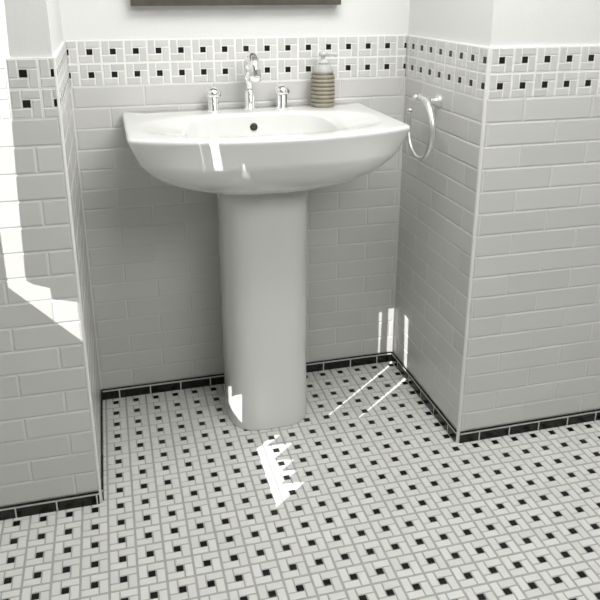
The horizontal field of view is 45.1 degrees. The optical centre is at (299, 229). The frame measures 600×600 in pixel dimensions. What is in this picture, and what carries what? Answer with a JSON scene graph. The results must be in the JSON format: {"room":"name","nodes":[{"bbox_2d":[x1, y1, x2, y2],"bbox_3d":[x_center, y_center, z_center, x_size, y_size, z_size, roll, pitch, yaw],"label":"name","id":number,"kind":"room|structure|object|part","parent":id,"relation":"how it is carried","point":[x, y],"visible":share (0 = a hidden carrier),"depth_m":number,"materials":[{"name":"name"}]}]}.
{"room":"bathroom","nodes":[
{"label":"bathroom","id":0,"kind":"room"},
{"bbox_2d":[59,0,409,389],"bbox_3d":[-0.157,-0.727,1.917,0.938,2.500,0.120,-5,19,-14],"label":"wall","id":1,"kind":"structure","parent":0,"point":[153,249],"depth_m":2.03,"materials":[{"name":"white tile"}]},
{"bbox_2d":[131,0,340,5],"bbox_3d":[-0.159,-0.922,1.779,0.552,0.708,0.032,-5,19,-14],"label":"mirror","id":2,"kind":"object","parent":1,"relation":"attached to","point":[133,2],"visible":1,"depth_m":1.87,"materials":[{"name":"brown wood"}]},
{"bbox_2d":[102,352,391,399],"bbox_3d":[-0.142,0.454,2.255,0.916,0.034,0.004,-5,19,-14],"label":"baseboard","id":3,"kind":"structure","parent":1,"relation":"attached to","point":[171,385],"depth_m":2.21,"materials":[{"name":"black tile"}]},
{"bbox_2d":[0,361,599,599],"bbox_3d":[0.273,0.972,0.951,2.552,0.116,3.157,-5,19,-14],"label":"floor","id":4,"kind":"structure","parent":0,"point":[368,496],"depth_m":1.69,"materials":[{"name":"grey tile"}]},
{"bbox_2d":[122,102,409,430],"bbox_3d":[-0.091,0.137,1.914,0.664,0.852,0.458,-5,19,-14],"label":"pedestal sink","id":5,"kind":"object","parent":4,"relation":"on","point":[261,164],"visible":0.98,"depth_m":1.85,"materials":[{"name":"white ceramic"}]},
{"bbox_2d":[205,51,289,110],"bbox_3d":[-0.130,-0.388,1.894,0.231,0.155,0.116,-5,19,-14],"label":"faucet","id":6,"kind":"object","parent":5,"relation":"on","point":[252,69],"visible":1,"depth_m":1.91,"materials":[{"name":"silver metal"}]},
{"bbox_3d":[-0.230,-0.336,1.923,0.034,0.038,0.034,-5,19,-14],"label":"handle","id":7,"kind":"part","parent":6,"relation":"part of","materials":[{"name":"silver metal"}]},
{"bbox_3d":[-0.135,-0.350,1.945,0.035,0.052,0.035,-5,19,-14],"label":"spout","id":8,"kind":"part","parent":6,"relation":"part of","materials":[{"name":"silver metal"}]},
{"bbox_3d":[-0.124,-0.410,1.883,0.032,0.106,0.108,-5,19,-14],"label":"spout","id":9,"kind":"part","parent":6,"relation":"part of","materials":[{"name":"silver metal"}]},
{"bbox_3d":[-0.048,-0.351,1.969,0.034,0.038,0.034,-5,19,-14],"label":"handle","id":10,"kind":"part","parent":6,"relation":"part of","materials":[{"name":"silver metal"}]},
{"bbox_2d":[122,102,409,194],"bbox_3d":[-0.091,-0.184,1.806,0.664,0.175,0.458,-5,19,-14],"label":"basin","id":11,"kind":"object","parent":5,"relation":"in","point":[294,149],"depth_m":1.64,"materials":[{"name":"white ceramic"}]},
{"bbox_2d":[311,51,337,107],"bbox_3d":[0.064,-0.411,1.976,0.067,0.148,0.067,11,22,30],"label":"soap dispenser","id":12,"kind":"object","parent":5,"relation":"on","point":[322,77],"visible":1,"depth_m":1.96,"materials":[{"name":"beige ceramic"}]},
{"bbox_2d":[311,73,334,107],"bbox_3d":[0.064,-0.384,1.985,0.067,0.091,0.067,-5,19,-14],"label":"bottle","id":13,"kind":"object","parent":12,"relation":"on","point":[322,84],"depth_m":1.96,"materials":[{"name":"beige ceramic"}]},
{"bbox_2d":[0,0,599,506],"bbox_3d":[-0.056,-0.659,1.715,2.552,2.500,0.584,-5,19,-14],"label":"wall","id":14,"kind":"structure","parent":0,"point":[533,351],"depth_m":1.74,"materials":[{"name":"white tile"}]},
{"bbox_2d":[0,491,99,520],"bbox_3d":[-0.845,0.667,1.620,0.765,0.034,0.004,-5,19,-14],"label":"baseboard","id":15,"kind":"structure","parent":14,"relation":"attached to","point":[91,498],"depth_m":1.68,"materials":[{"name":"black tile"}]},
{"bbox_2d":[52,57,101,502],"bbox_3d":[-0.474,0.160,1.558,0.006,1.036,0.006,-5,19,-14],"label":"trim","id":16,"kind":"structure","parent":14,"relation":"attached to","point":[54,58],"depth_m":1.53,"materials":[{"name":"white tile"}]},
{"bbox_2d":[101,390,103,500],"bbox_3d":[-0.528,0.562,1.934,0.004,0.034,0.462,-5,19,-14],"label":"baseboard","id":17,"kind":"structure","parent":14,"relation":"attached to","point":[102,436],"depth_m":1.86,"materials":[{"name":"tile"}]},
{"bbox_2d":[391,352,456,441],"bbox_3d":[0.361,0.487,2.157,0.004,0.034,0.462,-5,19,-14],"label":"baseboard","id":18,"kind":"structure","parent":14,"relation":"attached to","point":[419,390],"depth_m":2.12,"materials":[{"name":"black tile"}]},
{"bbox_2d":[407,94,441,160],"bbox_3d":[0.334,-0.265,1.877,0.072,0.172,0.163,-5,19,-14],"label":"towel ring","id":19,"kind":"object","parent":14,"relation":"attached to","point":[437,101],"visible":0.93,"depth_m":1.84,"materials":[{"name":"silver metal"}]},
{"bbox_3d":[0.319,-0.338,1.872,0.053,0.026,0.016,-3,19,-8],"label":"arm","id":20,"kind":"part","parent":19,"relation":"part of","materials":[{"name":"silver metal"}]},
{"bbox_2d":[456,47,491,442],"bbox_3d":[0.426,0.084,1.784,0.006,1.036,0.006,-5,19,-14],"label":"trim","id":21,"kind":"structure","parent":14,"relation":"attached to","point":[489,48],"depth_m":1.76,"materials":[{"name":"white tile"}]},
{"bbox_2d":[459,409,599,442],"bbox_3d":[0.841,0.525,2.043,0.851,0.034,0.004,-5,19,-14],"label":"baseboard","id":22,"kind":"structure","parent":14,"relation":"attached to","point":[591,415],"depth_m":1.99,"materials":[{"name":"black tile"}]}
]}

